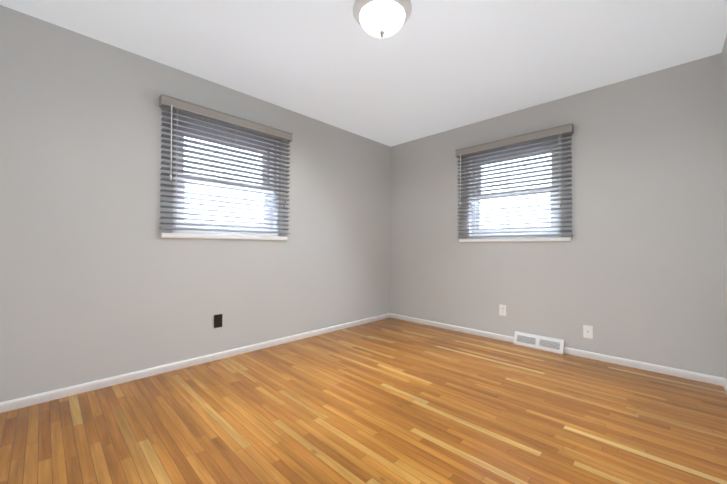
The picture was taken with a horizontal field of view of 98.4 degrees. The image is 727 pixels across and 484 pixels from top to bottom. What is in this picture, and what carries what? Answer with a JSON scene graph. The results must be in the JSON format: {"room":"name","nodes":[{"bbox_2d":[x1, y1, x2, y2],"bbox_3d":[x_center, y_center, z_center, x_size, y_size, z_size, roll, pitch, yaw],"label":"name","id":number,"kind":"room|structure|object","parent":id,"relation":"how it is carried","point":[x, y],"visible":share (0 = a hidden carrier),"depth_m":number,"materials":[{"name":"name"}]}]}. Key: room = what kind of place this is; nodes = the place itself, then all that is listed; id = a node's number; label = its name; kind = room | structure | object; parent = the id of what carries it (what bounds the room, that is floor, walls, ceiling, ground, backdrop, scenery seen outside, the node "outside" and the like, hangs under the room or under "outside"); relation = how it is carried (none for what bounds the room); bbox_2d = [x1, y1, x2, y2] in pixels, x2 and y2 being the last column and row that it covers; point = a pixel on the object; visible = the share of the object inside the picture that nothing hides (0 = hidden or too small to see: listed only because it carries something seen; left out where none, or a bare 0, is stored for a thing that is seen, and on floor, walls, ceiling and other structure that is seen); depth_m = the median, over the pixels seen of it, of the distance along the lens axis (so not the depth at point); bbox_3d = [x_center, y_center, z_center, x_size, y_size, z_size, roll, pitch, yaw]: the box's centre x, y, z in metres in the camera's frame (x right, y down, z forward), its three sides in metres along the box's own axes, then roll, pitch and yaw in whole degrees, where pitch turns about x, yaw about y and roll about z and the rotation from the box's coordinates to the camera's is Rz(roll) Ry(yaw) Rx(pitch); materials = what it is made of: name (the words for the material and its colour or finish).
{"room":"empty bedroom","nodes":[
{"label":"empty bedroom","id":0,"kind":"room"},
{"bbox_2d":[0,5,390,401],"bbox_3d":[-1.227,-0.182,2.990,0.200,2.440,4.800,-1,-1,44],"label":"wall","id":1,"kind":"structure","parent":0,"point":[100,278],"depth_m":2.34,"materials":[{"name":"grey paint"}]},
{"bbox_2d":[0,313,389,412],"bbox_3d":[-1.157,1.007,2.896,0.013,0.059,4.400,-1,-1,44],"label":"baseboard","id":2,"kind":"structure","parent":1,"relation":"attached to","point":[17,403],"depth_m":2.43,"materials":[{"name":"white wood"}]},
{"bbox_2d":[214,314,221,327],"bbox_3d":[-1.283,0.698,2.773,0.009,0.115,0.070,-1,-1,44],"label":"outlet","id":3,"kind":"object","parent":1,"relation":"attached to","point":[218,321],"visible":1,"depth_m":2.77,"materials":[{"name":"black plastic"}]},
{"bbox_2d":[161,233,287,239],"bbox_3d":[-1.252,-0.044,2.918,0.213,0.039,1.120,-1,-1,44],"label":"window sill","id":4,"kind":"structure","parent":1,"relation":"attached to","point":[200,236],"depth_m":2.75,"materials":[{"name":"white wood"}]},
{"bbox_2d":[172,113,278,235],"bbox_3d":[-1.265,-0.556,2.941,0.169,0.981,0.956,-1,-1,44],"label":"window","id":5,"kind":"structure","parent":1,"relation":"in","point":[213,223],"depth_m":2.91,"materials":[{"name":"white glass"}]},
{"bbox_2d":[159,94,292,233],"bbox_3d":[-1.167,-0.612,2.846,0.092,1.041,1.170,-1,-1,44],"label":"window blind","id":6,"kind":"object","parent":5,"relation":"attached to","point":[183,105],"visible":1,"depth_m":2.76,"materials":[{"name":"grey plastic"}]},
{"bbox_2d":[0,317,726,483],"bbox_3d":[-0.037,1.085,1.800,4.146,0.120,5.400,-1,-1,44],"label":"floor","id":7,"kind":"structure","parent":0,"point":[390,400],"depth_m":1.79,"materials":[{"name":"brown wood"}]},
{"bbox_2d":[0,0,726,146],"bbox_3d":[-0.024,-1.475,1.841,4.146,0.120,5.400,-1,-1,44],"label":"ceiling","id":8,"kind":"structure","parent":0,"point":[430,67],"depth_m":2.27,"materials":[{"name":"white paint"}]},
{"bbox_2d":[353,0,411,37],"bbox_3d":[0.114,-1.323,1.910,0.358,0.180,0.358,-1,-1,44],"label":"ceiling light","id":9,"kind":"object","parent":8,"relation":"attached to","point":[381,18],"visible":1,"depth_m":1.84,"materials":[{"name":"white glass"}]},
{"bbox_2d":[390,53,725,378],"bbox_3d":[1.577,-0.161,3.465,3.546,2.440,0.200,-1,-1,44],"label":"wall","id":10,"kind":"structure","parent":0,"point":[633,269],"depth_m":2.78,"materials":[{"name":"grey paint"}]},
{"bbox_2d":[499,304,505,315],"bbox_3d":[1.498,0.735,3.378,0.070,0.115,0.009,-1,-1,44],"label":"outlet","id":11,"kind":"object","parent":10,"relation":"attached to","point":[502,310],"visible":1,"depth_m":3.38,"materials":[{"name":"white plastic"}]},
{"bbox_2d":[467,138,560,238],"bbox_3d":[1.620,-0.534,3.418,0.956,0.981,0.169,-1,-1,44],"label":"window","id":12,"kind":"structure","parent":10,"relation":"in","point":[530,229],"depth_m":3.41,"materials":[{"name":"white glass"}]},
{"bbox_2d":[455,123,573,237],"bbox_3d":[1.524,-0.573,3.320,1.170,1.040,0.092,-1,-1,44],"label":"window blind","id":13,"kind":"object","parent":12,"relation":"attached to","point":[536,135],"visible":1,"depth_m":3.25,"materials":[{"name":"grey plastic"}]},
{"bbox_2d":[459,237,570,241],"bbox_3d":[1.602,-0.022,3.394,1.120,0.039,0.213,-1,-1,44],"label":"window sill","id":14,"kind":"structure","parent":10,"relation":"attached to","point":[517,239],"depth_m":3.27,"materials":[{"name":"white wood"}]},
{"bbox_2d":[514,331,564,354],"bbox_3d":[1.728,0.993,3.109,0.440,0.124,0.064,-1,-1,44],"label":"floor vent","id":15,"kind":"object","parent":10,"relation":"attached to","point":[548,344],"visible":1,"depth_m":3.08,"materials":[{"name":"white metal"}]},
{"bbox_2d":[390,313,723,385],"bbox_3d":[1.497,1.028,3.369,3.120,0.059,0.013,-1,-1,44],"label":"baseboard","id":16,"kind":"structure","parent":10,"relation":"attached to","point":[705,378],"depth_m":2.75,"materials":[{"name":"white wood"}]},
{"bbox_2d":[583,325,592,338],"bbox_3d":[2.034,0.816,2.846,0.070,0.115,0.016,-1,-1,44],"label":"outlet","id":17,"kind":"object","parent":10,"relation":"attached to","point":[587,331],"visible":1,"depth_m":2.85,"materials":[{"name":"white plastic"}]},
{"bbox_2d":[722,34,726,378],"bbox_3d":[1.166,-0.208,0.651,0.200,2.440,4.800,-1,-1,44],"label":"wall","id":18,"kind":"structure","parent":0,"point":[724,85],"depth_m":2.23,"materials":[{"name":"grey paint"}]},
{"bbox_2d":[723,378,726,393],"bbox_3d":[1.084,0.983,0.706,0.013,0.059,4.400,-1,-1,44],"label":"baseboard","id":19,"kind":"structure","parent":18,"relation":"attached to","point":[725,383],"depth_m":2.21,"materials":[{"name":"white wood"}]}
]}

